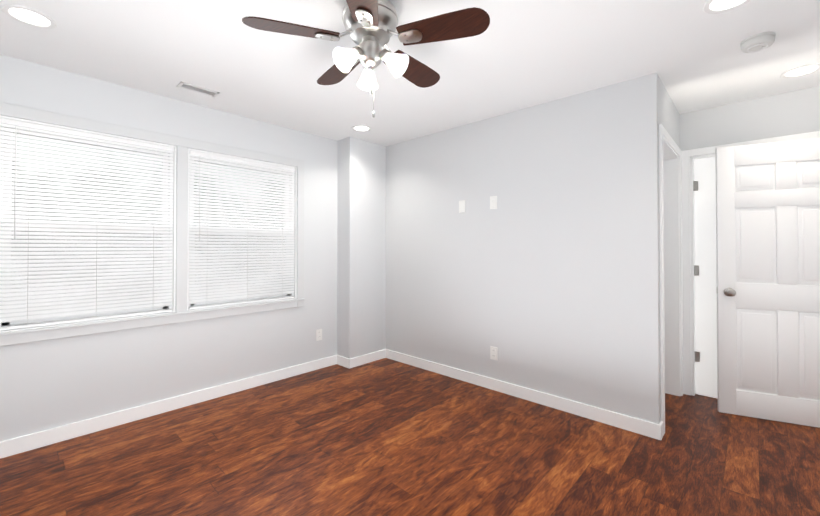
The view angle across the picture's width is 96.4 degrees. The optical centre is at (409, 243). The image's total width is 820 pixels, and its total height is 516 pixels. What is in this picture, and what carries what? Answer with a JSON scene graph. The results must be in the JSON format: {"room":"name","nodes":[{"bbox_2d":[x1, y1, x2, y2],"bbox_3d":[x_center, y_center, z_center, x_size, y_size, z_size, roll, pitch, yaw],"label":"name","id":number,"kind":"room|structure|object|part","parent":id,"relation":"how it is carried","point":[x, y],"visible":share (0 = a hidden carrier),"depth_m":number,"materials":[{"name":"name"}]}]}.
{"room":"empty bedroom","nodes":[
{"label":"empty bedroom","id":0,"kind":"room"},
{"bbox_2d":[0,54,337,441],"bbox_3d":[-0.936,0.093,3.974,0.150,2.440,6.550,-1,-1,43],"label":"wall","id":1,"kind":"structure","parent":0,"point":[48,384],"depth_m":2.84,"materials":[{"name":"grey paint"}]},
{"bbox_2d":[0,102,304,345],"bbox_3d":[-1.852,-0.107,2.963,0.165,1.470,2.150,-1,-1,43],"label":"window unit","id":2,"kind":"structure","parent":1,"relation":"in","point":[54,319],"depth_m":2.84,"materials":[{"name":"white plastic"}]},
{"bbox_2d":[0,118,173,330],"bbox_3d":[-2.179,-0.113,2.552,0.035,1.290,0.916,-1,-1,43],"label":"window blind","id":3,"kind":"object","parent":2,"relation":"attached to","point":[17,264],"visible":0.98,"depth_m":2.49,"materials":[{"name":"white plastic"}]},
{"bbox_2d":[189,150,294,309],"bbox_3d":[-1.469,-0.105,3.312,0.035,1.290,0.932,-1,-1,43],"label":"window blind","id":4,"kind":"object","parent":2,"relation":"attached to","point":[226,262],"visible":0.98,"depth_m":3.27,"materials":[{"name":"white plastic"}]},
{"bbox_2d":[0,355,339,458],"bbox_3d":[-1.889,1.251,2.821,0.015,0.100,3.220,-1,-1,43],"label":"baseboard","id":5,"kind":"structure","parent":1,"relation":"attached to","point":[22,444],"depth_m":2.73,"materials":[{"name":"white wood"}]},
{"bbox_2d":[187,148,296,310],"bbox_3d":[-1.510,-0.103,3.351,0.135,1.320,0.968,-1,-1,43],"label":"window unit","id":6,"kind":"structure","parent":1,"relation":"in","point":[295,263],"depth_m":3.33,"materials":[{"name":"white plastic"}]},
{"bbox_2d":[316,329,321,340],"bbox_3d":[-0.950,0.959,3.834,0.008,0.116,0.072,-1,-1,43],"label":"electrical outlet plate","id":7,"kind":"object","parent":1,"relation":"attached to","point":[318,334],"visible":1,"depth_m":3.83,"materials":[{"name":"white plastic"}]},
{"bbox_2d":[337,137,385,358],"bbox_3d":[-0.538,0.095,4.129,0.220,2.440,0.520,-1,-1,43],"label":"wall column","id":8,"kind":"structure","parent":0,"point":[361,247],"depth_m":3.99,"materials":[{"name":"grey paint"}]},
{"bbox_2d":[344,349,383,368],"bbox_3d":[-0.463,1.264,4.024,0.015,0.100,0.515,-1,-1,43],"label":"baseboard","id":9,"kind":"structure","parent":8,"relation":"attached to","point":[367,358],"depth_m":3.97,"materials":[{"name":"white wood"}]},
{"bbox_2d":[0,358,819,515],"bbox_3d":[0.689,1.347,2.441,4.600,0.100,6.550,-1,-1,43],"label":"floor","id":10,"kind":"structure","parent":0,"point":[385,437],"depth_m":2.19,"materials":[{"name":"brown wood"}]},
{"bbox_2d":[0,0,819,145],"bbox_3d":[0.689,-1.192,2.467,4.600,0.100,6.550,-1,-1,43],"label":"ceiling","id":11,"kind":"structure","parent":0,"point":[516,55],"depth_m":2.23,"materials":[{"name":"white paint"}]},
{"bbox_2d":[1,4,56,28],"bbox_3d":[-1.927,-1.145,1.860,0.198,0.007,0.198,-1,-1,43],"label":"recessed light","id":12,"kind":"object","parent":11,"relation":"in","point":[29,16],"visible":1,"depth_m":1.85,"materials":[{"name":"white plastic"}]},
{"bbox_2d":[176,81,219,96],"bbox_3d":[-1.565,-1.135,2.715,0.110,0.009,0.260,-1,-1,43],"label":"ceiling vent","id":13,"kind":"object","parent":11,"relation":"in","point":[194,88],"visible":1,"depth_m":2.71,"materials":[{"name":"white metal"}]},
{"bbox_2d":[351,125,370,131],"bbox_3d":[-0.477,-1.127,3.606,0.198,0.007,0.198,-1,-1,43],"label":"recessed light","id":14,"kind":"object","parent":11,"relation":"in","point":[361,128],"visible":1,"depth_m":3.61,"materials":[{"name":"white plastic"}]},
{"bbox_2d":[242,0,489,117],"bbox_3d":[-0.180,-0.877,1.778,1.066,0.545,1.053,-1,-1,43],"label":"ceiling fan","id":15,"kind":"object","parent":11,"relation":"hanging from","point":[370,26],"visible":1,"depth_m":1.67,"materials":[{"name":"brown wood"}]},
{"bbox_3d":[-0.189,-0.985,1.746,0.266,0.330,0.266,-1,-1,43],"label":"motor","id":16,"kind":"part","parent":15,"relation":"part of","materials":[{"name":"silver metal"}]},
{"bbox_2d":[703,0,750,13],"bbox_3d":[1.510,-1.147,1.734,0.198,0.007,0.198,-1,-1,43],"label":"recessed light","id":17,"kind":"object","parent":11,"relation":"in","point":[715,6],"visible":1,"depth_m":1.77,"materials":[{"name":"white plastic"}]},
{"bbox_2d":[740,32,775,52],"bbox_3d":[1.952,-1.119,2.060,0.144,0.055,0.144,-1,-1,43],"label":"smoke detector","id":18,"kind":"object","parent":11,"relation":"attached to","point":[757,42],"visible":0.98,"depth_m":2.03,"materials":[{"name":"white plastic"}]},
{"bbox_2d":[780,64,819,77],"bbox_3d":[2.594,-1.139,2.432,0.198,0.007,0.198,-1,-1,43],"label":"recessed light","id":19,"kind":"object","parent":11,"relation":"in","point":[800,71],"visible":0.98,"depth_m":2.43,"materials":[{"name":"white plastic"}]},
{"bbox_2d":[386,73,660,423],"bbox_3d":[0.645,0.088,3.461,2.860,2.440,0.120,-1,-1,43],"label":"wall","id":20,"kind":"structure","parent":0,"point":[544,276],"depth_m":2.98,"materials":[{"name":"grey paint"}]},
{"bbox_2d":[459,200,464,212],"bbox_3d":[0.499,-0.352,3.514,0.072,0.116,0.008,-1,-1,43],"label":"switch plate","id":21,"kind":"object","parent":20,"relation":"attached to","point":[462,206],"visible":1,"depth_m":3.51,"materials":[{"name":"white plastic"}]},
{"bbox_2d":[490,196,496,208],"bbox_3d":[0.744,-0.364,3.279,0.072,0.116,0.018,-1,-1,43],"label":"switch plate","id":22,"kind":"object","parent":20,"relation":"attached to","point":[493,202],"visible":1,"depth_m":3.28,"materials":[{"name":"white plastic"}]},
{"bbox_2d":[490,346,497,360],"bbox_3d":[0.747,0.981,3.268,0.072,0.116,0.008,-1,-1,43],"label":"electrical outlet plate","id":23,"kind":"object","parent":20,"relation":"attached to","point":[493,353],"visible":1,"depth_m":3.27,"materials":[{"name":"white plastic"}]},
{"bbox_2d":[384,349,662,439],"bbox_3d":[0.689,1.257,3.323,2.655,0.100,0.025,-1,-1,43],"label":"baseboard","id":24,"kind":"structure","parent":20,"relation":"attached to","point":[646,428],"depth_m":2.95,"materials":[{"name":"white wood"}]},
{"bbox_2d":[660,80,679,147],"bbox_3d":[2.004,0.082,2.909,0.120,2.440,0.930,-1,-1,43],"label":"wall","id":25,"kind":"structure","parent":0,"point":[669,117],"depth_m":2.83,"materials":[{"name":"grey paint"}]},
{"bbox_2d":[659,124,819,435],"bbox_3d":[2.430,0.244,2.558,1.222,2.110,1.102,-1,-1,43],"label":"door frame","id":26,"kind":"structure","parent":25,"relation":"attached to","point":[671,270],"depth_m":3.15,"materials":[{"name":"white wood"}]},
{"bbox_2d":[679,86,819,384],"bbox_3d":[1.943,0.090,3.685,4.450,2.440,0.120,-1,-1,43],"label":"wall","id":27,"kind":"structure","parent":0,"point":[787,113],"depth_m":2.90,"materials":[{"name":"grey paint"}]},
{"bbox_2d":[693,157,716,397],"bbox_3d":[2.798,0.279,2.865,0.930,2.030,0.045,-1,-1,43],"label":"door","id":28,"kind":"structure","parent":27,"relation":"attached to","point":[704,185],"depth_m":3.12,"materials":[{"name":"white wood"}]},
{"bbox_2d":[715,138,819,427],"bbox_3d":[2.733,0.277,2.659,0.803,2.030,0.173,0,-1,26],"label":"door","id":29,"kind":"structure","parent":27,"relation":"in","point":[768,267],"depth_m":2.69,"materials":[{"name":"white wood"}]},
{"label":"outside","id":30,"kind":"structure","parent":0,"visible":0},
{"bbox_2d":[11,136,285,307],"bbox_3d":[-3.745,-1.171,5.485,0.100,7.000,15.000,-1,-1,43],"label":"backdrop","id":31,"kind":"structure","parent":30,"point":[130,195],"depth_m":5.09,"materials":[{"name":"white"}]}
]}

